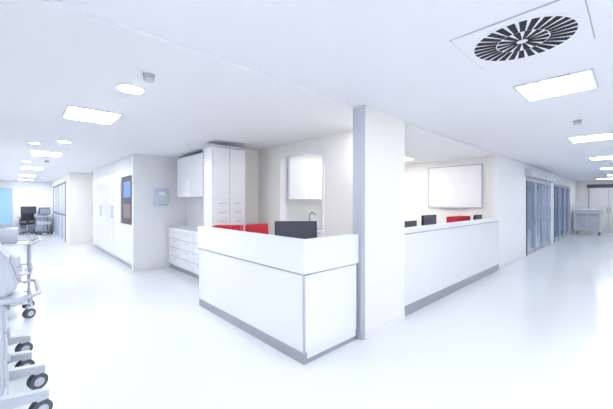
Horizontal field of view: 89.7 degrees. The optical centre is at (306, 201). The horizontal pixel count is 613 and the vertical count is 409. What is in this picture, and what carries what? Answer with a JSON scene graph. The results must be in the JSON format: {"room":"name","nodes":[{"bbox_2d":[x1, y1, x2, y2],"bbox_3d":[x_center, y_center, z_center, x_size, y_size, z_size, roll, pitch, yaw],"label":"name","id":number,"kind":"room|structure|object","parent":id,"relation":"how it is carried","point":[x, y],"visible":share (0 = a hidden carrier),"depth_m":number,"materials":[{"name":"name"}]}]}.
{"room":"hospital nurses station","nodes":[
{"label":"hospital nurses station","id":0,"kind":"room"},
{"bbox_2d":[0,180,51,232],"bbox_3d":[-13.462,0.225,14.876,2.070,2.450,0.120,0,0,-43],"label":"wall","id":1,"kind":"structure","parent":0,"point":[24,193],"depth_m":14.85,"materials":[{"name":"paint"}]},
{"bbox_2d":[0,188,11,225],"bbox_3d":[-13.959,0.225,14.266,0.490,1.750,0.088,0,0,-43],"label":"window","id":2,"kind":"structure","parent":1,"relation":"in","point":[5,193],"depth_m":14.26,"materials":[{"name":"blue glass"}]},
{"bbox_2d":[52,172,92,244],"bbox_3d":[-10.124,0.225,13.124,0.650,2.450,7.000,0,0,-43],"label":"wall","id":3,"kind":"structure","parent":0,"point":[79,186],"depth_m":10.59,"materials":[{"name":"beige paint"}]},
{"bbox_2d":[53,181,65,241],"bbox_3d":[-10.420,0.350,13.052,0.150,2.200,5.300,0,0,-43],"label":"door","id":4,"kind":"structure","parent":3,"relation":"in","point":[59,191],"depth_m":12.56,"materials":[{"name":"grey glass"}]},
{"bbox_2d":[132,154,186,271],"bbox_3d":[-3.169,0.225,6.840,1.240,2.450,0.120,0,0,-43],"label":"wall","id":5,"kind":"structure","parent":0,"point":[150,222],"depth_m":6.62,"materials":[{"name":"paint"}]},
{"bbox_2d":[135,264,166,271],"bbox_3d":[-3.329,1.415,6.602,0.640,0.070,0.010,0,0,-43],"label":"baseboard","id":6,"kind":"structure","parent":5,"relation":"attached to","point":[165,265],"depth_m":6.59,"materials":[{"name":"white"}]},
{"bbox_2d":[154,188,167,204],"bbox_3d":[-3.150,-0.110,6.674,0.280,0.360,0.146,0,0,-43],"label":"dispenser","id":7,"kind":"object","parent":5,"relation":"attached to","point":[160,195],"visible":1,"depth_m":6.61,"materials":[{"name":"blue plastic"}]},
{"bbox_2d":[187,149,257,226],"bbox_3d":[-1.848,0.225,6.556,0.540,2.450,2.100,0,0,-43],"label":"wall","id":8,"kind":"structure","parent":0,"point":[194,205],"depth_m":5.91,"materials":[{"name":"paint"}]},
{"bbox_2d":[177,152,202,197],"bbox_3d":[-2.178,-0.507,6.248,0.358,0.835,1.410,0,0,-43],"label":"upper cabinet","id":9,"kind":"object","parent":8,"relation":"attached to","point":[189,168],"visible":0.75,"depth_m":6.13,"materials":[{"name":"white laminate"}]},
{"bbox_2d":[287,154,321,226],"bbox_3d":[0.919,0.225,7.243,4.200,2.450,0.120,0,0,-43],"label":"wall","id":10,"kind":"structure","parent":0,"point":[297,210],"depth_m":6.28,"materials":[{"name":"beige paint"}]},
{"bbox_2d":[287,157,321,199],"bbox_3d":[0.321,-0.425,6.353,2.050,0.750,0.358,0,0,-43],"label":"upper cabinet","id":11,"kind":"object","parent":10,"relation":"attached to","point":[304,177],"visible":0.41,"depth_m":5.77,"materials":[{"name":"white laminate"}]},
{"bbox_2d":[258,130,352,236],"bbox_3d":[0.070,0.225,4.989,0.120,2.450,3.050,0,0,-43],"label":"wall","id":12,"kind":"structure","parent":0,"point":[339,146],"depth_m":4.62,"materials":[{"name":"beige paint"}]},
{"bbox_2d":[279,146,324,236],"bbox_3d":[-0.062,0.300,5.126,0.145,2.300,1.110,0,0,-43],"label":"door frame","id":13,"kind":"structure","parent":12,"relation":"attached to","point":[282,157],"depth_m":5.46,"materials":[{"name":"paint"}]},
{"bbox_2d":[0,0,612,182],"bbox_3d":[0.815,-1.110,13.911,21.800,0.220,22.800,0,0,-43],"label":"ceiling","id":14,"kind":"structure","parent":0,"point":[247,74],"depth_m":2.54,"materials":[{"name":"paint"}]},
{"bbox_2d":[21,166,43,169],"bbox_3d":[-8.049,-0.992,9.040,0.500,0.016,0.600,0,0,-43],"label":"ceiling light panel","id":15,"kind":"object","parent":14,"relation":"in","point":[38,168],"depth_m":9.05,"materials":[{"name":"white plastic"}]},
{"bbox_2d":[30,150,62,156],"bbox_3d":[-5.365,-0.992,6.347,0.500,0.016,0.600,0,0,-43],"label":"ceiling light panel","id":16,"kind":"object","parent":14,"relation":"in","point":[42,153],"depth_m":6.25,"materials":[{"name":"white plastic"}]},
{"bbox_2d":[57,140,70,142],"bbox_3d":[-3.971,-0.991,5.049,0.184,0.018,0.184,0,0,-43],"label":"recessed light","id":17,"kind":"object","parent":14,"relation":"in","point":[63,141],"depth_m":5.00,"materials":[{"name":"white plastic"}]},
{"bbox_2d":[62,105,122,124],"bbox_3d":[-2.472,-0.992,3.549,0.500,0.016,0.600,0,0,-43],"label":"ceiling light panel","id":18,"kind":"object","parent":14,"relation":"in","point":[71,112],"depth_m":3.50,"materials":[{"name":"white plastic"}]},
{"bbox_2d":[117,83,144,93],"bbox_3d":[-1.538,-0.991,2.697,0.214,0.018,0.214,0,0,-43],"label":"recessed light","id":19,"kind":"object","parent":14,"relation":"in","point":[126,87],"depth_m":2.66,"materials":[{"name":"white plastic"}]},
{"bbox_2d":[141,70,156,82],"bbox_3d":[-1.222,-0.969,2.389,0.110,0.062,0.110,0,0,-43],"label":"smoke detector","id":20,"kind":"object","parent":14,"relation":"attached to","point":[149,76],"visible":1,"depth_m":2.36,"materials":[{"name":"paint"}]},
{"bbox_2d":[450,0,595,69],"bbox_3d":[1.348,-1.010,1.926,0.630,0.020,0.630,0,0,-43],"label":"air diffuser","id":21,"kind":"object","parent":14,"relation":"attached to","point":[557,24],"depth_m":1.85,"materials":[{"name":"white metal"}]},
{"bbox_2d":[513,68,598,100],"bbox_3d":[2.198,-1.012,2.715,0.540,0.016,0.520,0,0,-43],"label":"ceiling light panel","id":22,"kind":"object","parent":14,"relation":"in","point":[586,79],"depth_m":2.66,"materials":[{"name":"white plastic"}]},
{"bbox_2d":[572,118,583,124],"bbox_3d":[3.353,-0.989,3.808,0.110,0.062,0.110,0,0,-43],"label":"smoke detector","id":23,"kind":"object","parent":14,"relation":"attached to","point":[578,121],"visible":1,"depth_m":3.78,"materials":[{"name":"paint"}]},
{"bbox_2d":[568,132,612,142],"bbox_3d":[4.506,-1.012,4.874,0.540,0.016,0.520,0,0,-43],"label":"ceiling light panel","id":24,"kind":"object","parent":14,"relation":"in","point":[603,136],"depth_m":4.81,"materials":[{"name":"white plastic"}]},
{"bbox_2d":[588,156,612,159],"bbox_3d":[6.828,-1.012,7.047,0.540,0.016,0.520,0,0,-43],"label":"ceiling light panel","id":25,"kind":"object","parent":14,"relation":"in","point":[602,157],"depth_m":7.04,"materials":[{"name":"white plastic"}]},
{"bbox_2d":[3,229,612,408],"bbox_3d":[0.815,1.500,13.911,21.800,0.100,22.800,0,0,-43],"label":"floor","id":26,"kind":"structure","parent":0,"point":[535,332],"depth_m":3.13,"materials":[{"name":"tile"}]},
{"bbox_2d":[0,242,34,366],"bbox_3d":[-2.734,0.810,2.577,0.680,1.279,0.552,0,0,-43],"label":"trolley","id":27,"kind":"object","parent":26,"relation":"on","point":[23,352],"visible":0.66,"depth_m":2.82,"materials":[{"name":"grey"}]},
{"bbox_2d":[0,227,41,317],"bbox_3d":[-3.742,0.890,3.893,0.586,1.120,0.549,0,0,-43],"label":"trolley","id":28,"kind":"object","parent":26,"relation":"on","point":[8,236],"visible":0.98,"depth_m":3.83,"materials":[{"name":"metal"}]},
{"bbox_2d":[0,244,52,408],"bbox_3d":[-2.143,0.810,2.048,0.680,1.279,0.552,0,0,-43],"label":"trolley","id":29,"kind":"object","parent":26,"relation":"on","point":[11,283],"visible":1,"depth_m":2.02,"materials":[{"name":"grey plastic"}]},
{"bbox_2d":[19,213,34,234],"bbox_3d":[-12.579,0.962,13.882,0.550,0.976,0.597,0,0,-43],"label":"office chair","id":30,"kind":"object","parent":26,"relation":"on","point":[27,217],"visible":1,"depth_m":13.71,"materials":[{"name":"black fabric"}]},
{"bbox_2d":[18,216,48,232],"bbox_3d":[-12.947,1.060,14.625,1.120,0.780,0.650,0,0,-43],"label":"desk","id":31,"kind":"object","parent":26,"relation":"on","point":[37,227],"visible":0.7,"depth_m":14.64,"materials":[{"name":"grey"}]},
{"bbox_2d":[21,206,35,213],"bbox_3d":[-13.080,0.439,14.487,0.170,0.460,0.550,0,0,39],"label":"computer monitor","id":32,"kind":"object","parent":31,"relation":"on","point":[24,209],"visible":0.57,"depth_m":14.46,"materials":[{"name":"black plastic"}]},
{"bbox_2d":[36,208,52,234],"bbox_3d":[-11.678,0.850,13.724,0.400,1.200,0.500,0,0,30],"label":"trolley","id":33,"kind":"object","parent":26,"relation":"on","point":[44,211],"visible":1,"depth_m":13.64,"materials":[{"name":"grey metal"}]},
{"bbox_2d":[93,155,131,268],"bbox_3d":[-5.097,0.228,8.399,0.586,2.445,4.781,0,0,-43],"label":"storage cabinet","id":34,"kind":"object","parent":26,"relation":"on","point":[112,183],"visible":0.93,"depth_m":7.71,"materials":[{"name":"white laminate"}]},
{"bbox_2d":[167,226,198,278],"bbox_3d":[-2.225,1.000,6.218,0.469,0.900,2.040,0,0,-43],"label":"base cabinet","id":35,"kind":"object","parent":26,"relation":"on","point":[183,251],"visible":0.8,"depth_m":6.18,"materials":[{"name":"white laminate"}]},
{"bbox_2d":[203,144,244,230],"bbox_3d":[-1.397,0.263,5.243,0.585,2.375,0.416,0,0,-43],"label":"tall cabinet","id":36,"kind":"object","parent":26,"relation":"on","point":[223,166],"visible":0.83,"depth_m":5.08,"materials":[{"name":"white laminate"}]},
{"bbox_2d":[245,223,268,233],"bbox_3d":[-0.645,0.907,4.933,0.550,1.085,0.604,0,0,-43],"label":"office chair","id":37,"kind":"object","parent":26,"relation":"on","point":[256,228],"visible":0.07,"depth_m":5.10,"materials":[{"name":"red fabric"}]},
{"bbox_2d":[198,226,358,364],"bbox_3d":[-0.488,0.895,3.774,0.785,1.110,2.202,0,0,-43],"label":"reception desk","id":38,"kind":"object","parent":26,"relation":"on","point":[296,296],"visible":1,"depth_m":3.09,"materials":[{"name":"white laminate"}]},
{"bbox_2d":[212,225,243,230],"bbox_3d":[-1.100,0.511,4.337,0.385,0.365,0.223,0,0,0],"label":"office chair","id":39,"kind":"object","parent":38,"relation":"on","point":[232,227],"visible":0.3,"depth_m":4.23,"materials":[{"name":"red fabric"}]},
{"bbox_2d":[275,221,316,238],"bbox_3d":[-0.120,0.454,3.464,0.470,0.480,0.170,0,0,-3],"label":"computer monitor","id":40,"kind":"object","parent":38,"relation":"on","point":[294,229],"visible":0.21,"depth_m":3.43,"materials":[{"name":"black plastic"}]},
{"bbox_2d":[309,212,321,237],"bbox_3d":[1.124,0.818,6.936,4.040,1.264,0.596,0,0,-43],"label":"sink","id":41,"kind":"object","parent":26,"relation":"on","point":[319,229],"visible":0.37,"depth_m":5.78,"materials":[{"name":"white ceramic"}]},
{"bbox_2d":[360,105,404,332],"bbox_3d":[0.870,0.215,3.574,0.845,2.470,0.110,0,0,-43],"label":"wall pier","id":42,"kind":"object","parent":26,"relation":"on","point":[384,132],"visible":0.71,"depth_m":3.52,"materials":[{"name":"beige paint"}]},
{"bbox_2d":[353,105,364,339],"bbox_3d":[0.556,0.215,3.280,0.045,2.469,0.130,0,0,-43],"label":"trim","id":43,"kind":"structure","parent":42,"relation":"attached to","point":[358,113],"depth_m":3.25,"materials":[{"name":"grey metal"}]},
{"bbox_2d":[365,314,404,338],"bbox_3d":[0.920,1.420,3.539,0.820,0.060,0.008,0,0,-43],"label":"baseboard","id":44,"kind":"structure","parent":42,"relation":"attached to","point":[370,333],"depth_m":3.50,"materials":[{"name":"white"}]},
{"bbox_2d":[405,218,498,315],"bbox_3d":[2.358,0.895,5.513,3.972,1.110,0.872,0,0,-43],"label":"reception desk","id":45,"kind":"object","parent":26,"relation":"on","point":[442,259],"depth_m":4.71,"materials":[{"name":"white laminate"}]},
{"bbox_2d":[405,221,416,226],"bbox_3d":[1.694,0.504,5.098,0.420,0.380,0.170,0,0,-43],"label":"computer monitor","id":46,"kind":"object","parent":45,"relation":"on","point":[407,223],"visible":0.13,"depth_m":5.06,"materials":[{"name":"black plastic"}]},
{"bbox_2d":[421,215,435,225],"bbox_3d":[2.205,0.464,5.576,0.520,0.460,0.170,0,0,-43],"label":"computer monitor","id":47,"kind":"object","parent":45,"relation":"on","point":[425,219],"visible":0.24,"depth_m":5.50,"materials":[{"name":"black plastic"}]},
{"bbox_2d":[446,216,469,222],"bbox_3d":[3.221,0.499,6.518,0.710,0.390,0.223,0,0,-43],"label":"chair","id":48,"kind":"object","parent":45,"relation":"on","point":[451,218],"visible":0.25,"depth_m":6.34,"materials":[{"name":"red fabric"}]},
{"bbox_2d":[473,215,481,219],"bbox_3d":[3.646,0.484,6.583,0.400,0.420,0.170,0,0,-43],"label":"computer monitor","id":49,"kind":"object","parent":45,"relation":"on","point":[475,217],"visible":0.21,"depth_m":6.50,"materials":[{"name":"black plastic"}]},
{"bbox_2d":[573,208,602,235],"bbox_3d":[12.568,0.875,13.746,0.802,1.150,0.940,0,0,-43],"label":"trolley","id":50,"kind":"object","parent":26,"relation":"on","point":[584,219],"visible":1,"depth_m":13.52,"materials":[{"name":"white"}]},
{"bbox_2d":[405,157,491,225],"bbox_3d":[3.297,0.225,7.687,0.120,2.450,2.480,0,0,-43],"label":"wall","id":51,"kind":"structure","parent":0,"point":[416,175],"depth_m":7.76,"materials":[{"name":"beige paint"}]},
{"bbox_2d":[428,163,482,208],"bbox_3d":[3.495,-0.357,7.325,0.080,1.015,1.250,0,0,-43],"label":"whiteboard","id":52,"kind":"object","parent":51,"relation":"attached to","point":[457,186],"visible":1,"depth_m":7.29,"materials":[{"name":"white plastic"}]},
{"bbox_2d":[492,154,575,265],"bbox_3d":[8.625,0.215,10.892,12.520,2.470,0.120,0,0,-43],"label":"wall","id":53,"kind":"structure","parent":0,"point":[508,174],"depth_m":7.32,"materials":[{"name":"paint"}]},
{"bbox_2d":[499,254,525,269],"bbox_3d":[4.982,1.415,7.394,2.380,0.070,0.010,0,0,-43],"label":"baseboard","id":54,"kind":"structure","parent":53,"relation":"attached to","point":[524,255],"depth_m":7.23,"materials":[{"name":"white"}]},
{"bbox_2d":[526,177,550,255],"bbox_3d":[7.084,0.390,9.407,3.400,2.120,0.144,0,0,-43],"label":"door","id":55,"kind":"structure","parent":53,"relation":"in","point":[542,244],"depth_m":9.75,"materials":[{"name":"grey metal"}]},
{"bbox_2d":[525,169,556,182],"bbox_3d":[7.180,-0.770,9.341,3.750,0.200,0.169,0,0,-43],"label":"door frame","id":56,"kind":"structure","parent":53,"relation":"attached to","point":[532,173],"depth_m":8.76,"materials":[{"name":"grey metal"}]},
{"bbox_2d":[554,183,569,242],"bbox_3d":[10.224,0.390,12.345,3.800,2.120,0.144,0,0,-43],"label":"door","id":57,"kind":"structure","parent":53,"relation":"in","point":[565,189],"depth_m":12.67,"materials":[{"name":"grey metal"}]},
{"bbox_2d":[527,180,612,231],"bbox_3d":[13.649,0.215,14.773,0.120,2.470,6.280,0,0,-43],"label":"wall","id":58,"kind":"structure","parent":0,"point":[581,186],"depth_m":15.53,"materials":[{"name":"paint"}]},
{"bbox_2d":[587,184,612,233],"bbox_3d":[13.981,0.310,14.247,0.110,2.280,1.500,0,0,-43],"label":"door","id":59,"kind":"structure","parent":58,"relation":"in","point":[600,196],"depth_m":14.35,"materials":[{"name":"grey"}]}
]}

